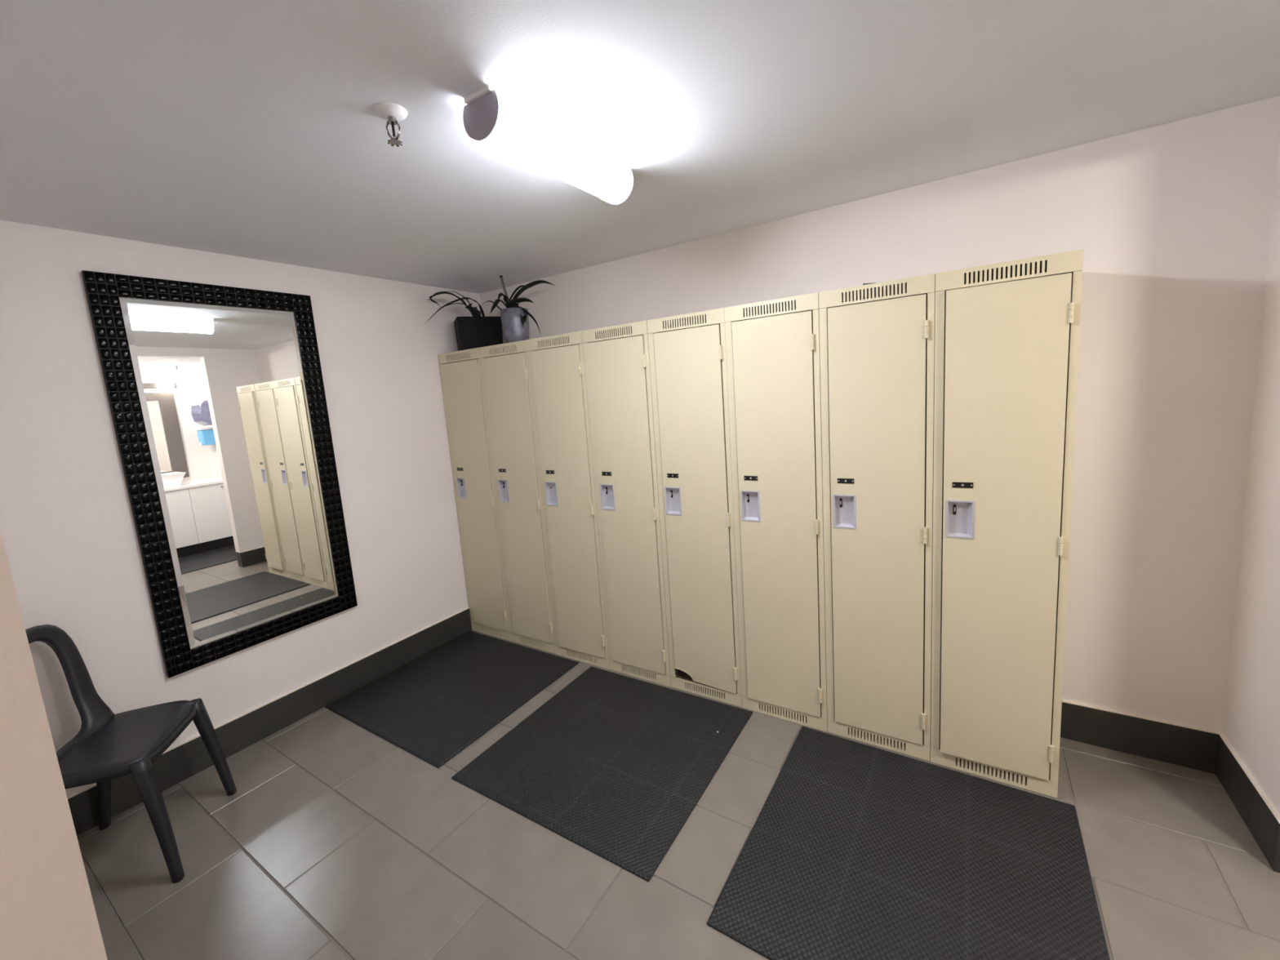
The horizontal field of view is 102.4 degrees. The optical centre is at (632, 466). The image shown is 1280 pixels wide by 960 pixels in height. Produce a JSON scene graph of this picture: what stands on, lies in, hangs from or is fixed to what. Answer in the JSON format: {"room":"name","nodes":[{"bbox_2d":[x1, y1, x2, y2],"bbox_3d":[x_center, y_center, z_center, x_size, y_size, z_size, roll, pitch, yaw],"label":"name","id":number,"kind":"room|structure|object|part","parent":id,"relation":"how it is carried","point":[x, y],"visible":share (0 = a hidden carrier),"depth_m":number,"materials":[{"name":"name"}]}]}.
{"room":"changing room","nodes":[
{"label":"changing room","id":0,"kind":"room"},
{"bbox_2d":[0,529,107,959],"bbox_3d":[-1.357,0.357,0.906,2.450,2.282,0.160,1,10,33],"label":"wall","id":1,"kind":"structure","parent":0,"point":[47,911],"depth_m":0.26,"materials":[{"name":"white paint"}]},
{"bbox_2d":[0,219,482,796],"bbox_3d":[-2.061,0.205,2.173,0.120,2.432,4.042,1,10,33],"label":"wall","id":2,"kind":"structure","parent":0,"point":[68,528],"depth_m":2.19,"materials":[{"name":"white paint"}]},
{"bbox_2d":[81,270,357,678],"bbox_3d":[-1.815,0.015,2.408,0.027,1.663,0.813,1,10,33],"label":"wall mirror","id":3,"kind":"object","parent":2,"relation":"attached to","point":[216,397],"visible":1,"depth_m":2.33,"materials":[{"name":"black mirror"}]},
{"bbox_3d":[-1.816,0.015,2.408,0.014,1.493,0.643,1,10,33],"label":"glass","id":4,"kind":"part","parent":3,"relation":"part of","materials":[{"name":"white mirror"}]},
{"bbox_2d":[66,607,471,835],"bbox_3d":[-1.687,1.208,2.655,0.012,0.162,2.105,1,10,33],"label":"baseboard","id":5,"kind":"structure","parent":2,"relation":"attached to","point":[178,763],"depth_m":2.52,"materials":[{"name":"stone"}]},
{"bbox_2d":[0,0,1279,293],"bbox_3d":[-0.575,-0.916,0.984,3.632,0.100,3.802,1,10,33],"label":"ceiling","id":6,"kind":"structure","parent":0,"point":[252,129],"depth_m":1.37,"materials":[{"name":"white paint"}]},
{"bbox_2d":[373,102,408,146],"bbox_3d":[-0.616,-0.871,1.322,0.079,0.077,0.079,-4,8,-1],"label":"sprinkler","id":7,"kind":"object","parent":6,"relation":"attached to","point":[393,113],"visible":1,"depth_m":1.31,"materials":[{"name":"white metal"}]},
{"bbox_3d":[-0.616,-0.866,1.322,0.006,0.034,0.006,-8,9,-24],"label":"bulb","id":8,"kind":"part","parent":7,"relation":"part of","materials":[{"name":"black"}]},
{"bbox_2d":[462,84,633,204],"bbox_3d":[-0.214,-0.911,1.519,0.129,0.108,0.616,1,10,33],"label":"ceiling light","id":9,"kind":"object","parent":6,"relation":"attached to","point":[521,133],"visible":1,"depth_m":1.39,"materials":[{"name":"white plastic"}]},
{"bbox_3d":[-0.217,-0.959,1.513,0.092,0.012,0.616,1,10,33],"label":"plate","id":10,"kind":"part","parent":9,"relation":"part of","materials":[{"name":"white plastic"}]},
{"bbox_2d":[483,99,624,199],"bbox_3d":[-0.213,-0.907,1.520,0.124,0.094,0.500,1,10,33],"label":"diffuser","id":11,"kind":"object","parent":9,"relation":"attached to","point":[530,138],"depth_m":1.45,"materials":[{"name":"white plastic"}]},
{"bbox_2d":[76,630,1279,959],"bbox_3d":[0.345,1.427,0.819,5.430,0.050,3.802,1,10,33],"label":"floor","id":12,"kind":"structure","parent":0,"point":[334,840],"depth_m":1.70,"materials":[{"name":"grey tile"}]},
{"bbox_2d":[25,624,236,884],"bbox_3d":[-1.840,0.978,1.829,0.446,0.868,0.442,-6,8,-16],"label":"plastic chair","id":13,"kind":"object","parent":12,"relation":"on","point":[108,746],"visible":0.75,"depth_m":1.85,"materials":[{"name":"black plastic"}]},
{"bbox_3d":[-2.002,0.783,1.755,0.138,0.438,0.382,-6,8,-16],"label":"backrest","id":14,"kind":"part","parent":13,"relation":"part of","materials":[{"name":"black plastic"}]},
{"bbox_3d":[-2.027,1.188,1.976,0.131,0.440,0.052,-5,8,-7],"label":"leg","id":15,"kind":"part","parent":13,"relation":"part of","materials":[{"name":"black plastic"}]},
{"bbox_3d":[-1.823,0.982,1.834,0.342,0.047,0.400,-6,8,-16],"label":"seat","id":16,"kind":"part","parent":13,"relation":"part of","materials":[{"name":"black plastic"}]},
{"bbox_3d":[-1.598,1.191,1.734,0.100,0.440,0.054,-4,8,3],"label":"leg","id":17,"kind":"part","parent":13,"relation":"part of","materials":[{"name":"black plastic"}]},
{"bbox_3d":[-1.707,1.149,2.084,0.100,0.440,0.054,-10,10,-36],"label":"leg","id":18,"kind":"part","parent":13,"relation":"part of","materials":[{"name":"black plastic"}]},
{"bbox_2d":[324,631,578,768],"bbox_3d":[-0.972,1.206,2.855,0.954,0.009,0.956,1,10,33],"label":"floor mat","id":19,"kind":"object","parent":12,"relation":"on","point":[433,706],"visible":1,"depth_m":2.75,"materials":[{"name":"rubber"}]},
{"bbox_2d":[437,347,511,641],"bbox_3d":[-0.910,0.179,3.459,0.389,1.861,0.413,1,10,33],"label":"locker","id":20,"kind":"object","parent":12,"relation":"on","point":[460,371],"visible":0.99,"depth_m":3.28,"materials":[{"name":"beige metal"}]},
{"bbox_3d":[-1.078,-0.679,3.176,0.389,0.062,0.002,1,10,33],"label":"vented panel","id":21,"kind":"part","parent":20,"relation":"part of","materials":[{"name":"beige metal"}]},
{"bbox_2d":[426,290,502,351],"bbox_3d":[-1.075,-0.895,3.216,0.311,0.352,0.602,1,10,33],"label":"potted plant","id":22,"kind":"object","parent":20,"relation":"on","point":[477,331],"visible":0.98,"depth_m":3.23,"materials":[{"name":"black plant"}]},
{"bbox_3d":[-0.997,-0.846,3.336,0.274,0.212,0.196,-8,9,-23],"label":"pot","id":23,"kind":"part","parent":22,"relation":"part of","materials":[{"name":"black plastic"}]},
{"bbox_3d":[-0.950,1.098,3.426,0.389,0.062,0.002,1,10,33],"label":"vented panel","id":24,"kind":"part","parent":20,"relation":"part of","materials":[{"name":"beige metal"}]},
{"bbox_2d":[479,339,557,654],"bbox_3d":[-0.582,0.186,3.246,0.389,1.861,0.413,1,10,33],"label":"locker","id":25,"kind":"object","parent":12,"relation":"on","point":[505,371],"visible":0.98,"depth_m":3.07,"materials":[{"name":"beige metal"}]},
{"bbox_3d":[-0.791,0.026,3.113,0.062,0.020,0.002,1,10,33],"label":"number plate","id":26,"kind":"part","parent":25,"relation":"part of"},
{"bbox_3d":[-0.750,-0.673,2.963,0.389,0.062,0.002,1,10,33],"label":"vented panel","id":27,"kind":"part","parent":25,"relation":"part of","materials":[{"name":"beige metal"}]},
{"bbox_2d":[480,275,555,342],"bbox_3d":[-0.662,-0.917,3.010,0.444,0.394,0.187,-4,8,-2],"label":"potted plant","id":28,"kind":"object","parent":25,"relation":"on","point":[514,318],"visible":0.98,"depth_m":2.98,"materials":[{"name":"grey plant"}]},
{"bbox_3d":[-0.691,-0.820,3.034,0.162,0.200,0.162,1,10,33],"label":"pot","id":29,"kind":"part","parent":28,"relation":"part of","materials":[{"name":"grey ceramic"}]},
{"bbox_3d":[-0.622,1.104,3.213,0.389,0.062,0.002,1,10,33],"label":"vented panel","id":30,"kind":"part","parent":25,"relation":"part of","materials":[{"name":"beige metal"}]},
{"bbox_2d":[526,330,609,669],"bbox_3d":[-0.256,0.193,3.030,0.389,1.861,0.413,1,10,33],"label":"locker","id":31,"kind":"object","parent":12,"relation":"on","point":[557,367],"visible":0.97,"depth_m":2.85,"materials":[{"name":"beige metal"}]},
{"bbox_3d":[-0.466,0.033,2.895,0.062,0.020,0.002,1,9,32],"label":"number plate","id":32,"kind":"part","parent":31,"relation":"part of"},
{"bbox_3d":[-0.424,-0.666,2.747,0.389,0.062,0.002,1,10,33],"label":"vented panel","id":33,"kind":"part","parent":31,"relation":"part of","materials":[{"name":"beige metal"}]},
{"bbox_3d":[-0.296,1.111,2.997,0.389,0.062,0.002,1,10,33],"label":"vented panel","id":34,"kind":"part","parent":31,"relation":"part of","materials":[{"name":"beige metal"}]},
{"bbox_2d":[451,666,752,881],"bbox_3d":[-0.094,1.224,2.276,0.952,0.009,0.963,1,9,33],"label":"floor mat","id":35,"kind":"object","parent":12,"relation":"on","point":[614,765],"visible":1,"depth_m":2.15,"materials":[{"name":"rubber"}]},
{"bbox_2d":[582,320,671,687],"bbox_3d":[0.072,0.199,2.817,0.389,1.861,0.413,1,10,33],"label":"locker","id":36,"kind":"object","parent":12,"relation":"on","point":[617,358],"visible":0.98,"depth_m":2.64,"materials":[{"name":"beige metal"}]},
{"bbox_3d":[-0.137,0.040,2.684,0.062,0.020,0.002,1,10,33],"label":"number plate","id":37,"kind":"part","parent":36,"relation":"part of","materials":[{"name":"black metal"}]},
{"bbox_3d":[-0.096,-0.660,2.534,0.389,0.062,0.002,1,10,33],"label":"vented panel","id":38,"kind":"part","parent":36,"relation":"part of","materials":[{"name":"beige metal"}]},
{"bbox_3d":[0.032,1.117,2.784,0.389,0.062,0.002,1,10,33],"label":"vented panel","id":39,"kind":"part","parent":36,"relation":"part of","materials":[{"name":"beige metal"}]},
{"bbox_2d":[646,307,742,706],"bbox_3d":[0.400,0.205,2.604,0.389,1.861,0.413,1,10,33],"label":"locker","id":40,"kind":"object","parent":12,"relation":"on","point":[687,353],"visible":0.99,"depth_m":2.43,"materials":[{"name":"beige metal"}]},
{"bbox_3d":[0.192,0.045,2.472,0.062,0.020,0.002,1,10,33],"label":"number plate","id":41,"kind":"part","parent":40,"relation":"part of","materials":[{"name":"black metal"}]},
{"bbox_3d":[0.232,-0.654,2.321,0.389,0.062,0.002,1,10,33],"label":"vented panel","id":42,"kind":"part","parent":40,"relation":"part of","materials":[{"name":"beige metal"}]},
{"bbox_3d":[0.360,1.124,2.571,0.389,0.062,0.002,1,10,33],"label":"vented panel","id":43,"kind":"part","parent":40,"relation":"part of","materials":[{"name":"beige metal"}]},
{"bbox_2d":[724,292,827,732],"bbox_3d":[0.726,0.212,2.388,0.389,1.861,0.413,1,10,33],"label":"locker","id":44,"kind":"object","parent":12,"relation":"on","point":[773,358],"visible":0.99,"depth_m":2.21,"materials":[{"name":"beige metal"}]},
{"bbox_3d":[0.516,0.053,2.254,0.062,0.020,0.002,1,10,33],"label":"number plate","id":45,"kind":"part","parent":44,"relation":"part of","materials":[{"name":"black metal"}]},
{"bbox_3d":[0.557,-0.647,2.105,0.389,0.062,0.002,1,10,33],"label":"vented panel","id":46,"kind":"part","parent":44,"relation":"part of","materials":[{"name":"beige metal"}]},
{"bbox_3d":[0.686,1.131,2.355,0.389,0.062,0.002,1,10,33],"label":"vented panel","id":47,"kind":"part","parent":44,"relation":"part of","materials":[{"name":"beige metal"}]},
{"bbox_2d":[818,273,935,761],"bbox_3d":[1.054,0.218,2.176,0.389,1.861,0.413,1,10,33],"label":"locker","id":48,"kind":"object","parent":12,"relation":"on","point":[877,340],"visible":0.98,"depth_m":2.00,"materials":[{"name":"beige metal"}]},
{"bbox_3d":[0.845,0.059,2.042,0.062,0.020,0.002,1,10,33],"label":"number plate","id":49,"kind":"part","parent":48,"relation":"part of","materials":[{"name":"black metal"}]},
{"bbox_3d":[0.886,-0.641,1.893,0.389,0.062,0.002,1,10,33],"label":"vented panel","id":50,"kind":"part","parent":48,"relation":"part of","materials":[{"name":"beige metal"}]},
{"bbox_3d":[1.014,1.137,2.142,0.389,0.062,0.002,1,10,33],"label":"vented panel","id":51,"kind":"part","parent":48,"relation":"part of","materials":[{"name":"beige metal"}]},
{"bbox_2d":[706,726,1110,959],"bbox_3d":[0.871,1.245,1.630,0.930,0.009,0.992,1,10,33],"label":"floor mat","id":52,"kind":"object","parent":12,"relation":"on","point":[855,851],"visible":1,"depth_m":1.59,"materials":[{"name":"rubber"}]},
{"bbox_2d":[930,248,1084,798],"bbox_3d":[1.379,0.226,1.959,0.389,1.861,0.416,1,10,33],"label":"locker","id":53,"kind":"object","parent":12,"relation":"on","point":[1006,334],"visible":1,"depth_m":1.78,"materials":[{"name":"beige metal"}]},
{"bbox_3d":[1.167,0.067,1.820,0.062,0.020,0.002,1,9,32],"label":"number plate","id":54,"kind":"part","parent":53,"relation":"part of","materials":[{"name":"black metal"}]},
{"bbox_3d":[1.340,1.144,1.927,0.389,0.062,0.002,1,10,33],"label":"vented panel","id":55,"kind":"part","parent":53,"relation":"part of","materials":[{"name":"beige metal"}]},
{"bbox_3d":[1.212,-0.634,1.677,0.389,0.062,0.002,1,10,33],"label":"vented panel","id":56,"kind":"part","parent":53,"relation":"part of","materials":[{"name":"beige metal"}]},
{"bbox_2d":[480,95,1279,732],"bbox_3d":[1.376,-0.052,2.239,5.550,2.432,0.120,1,10,33],"label":"wall","id":57,"kind":"structure","parent":0,"point":[1171,221],"depth_m":1.87,"materials":[{"name":"white paint"}]},
{"bbox_2d":[1060,699,1218,773],"bbox_3d":[1.932,1.040,1.999,0.460,0.162,0.012,1,10,33],"label":"baseboard","id":58,"kind":"structure","parent":57,"relation":"attached to","point":[1177,744],"depth_m":1.98,"materials":[{"name":"stone"}]},
{"bbox_2d":[1222,137,1279,815],"bbox_3d":[1.072,0.292,0.128,0.100,2.282,3.802,1,10,33],"label":"wall","id":59,"kind":"structure","parent":0,"point":[1251,717],"depth_m":1.62,"materials":[{"name":"white paint"}]},
{"bbox_2d":[1214,731,1279,866],"bbox_3d":[2.012,1.077,1.692,0.012,0.162,0.442,1,10,33],"label":"baseboard","id":60,"kind":"structure","parent":59,"relation":"attached to","point":[1259,815],"depth_m":1.66,"materials":[{"name":"stone"}]},
{"bbox_2d":[1271,819,1279,872],"bbox_3d":[1.931,1.113,1.477,0.112,0.162,0.012,1,10,33],"label":"baseboard","id":61,"kind":"object","parent":59,"relation":"attached to","point":[1276,860],"visible":1,"depth_m":1.50,"materials":[{"name":"rubber"}]}
]}

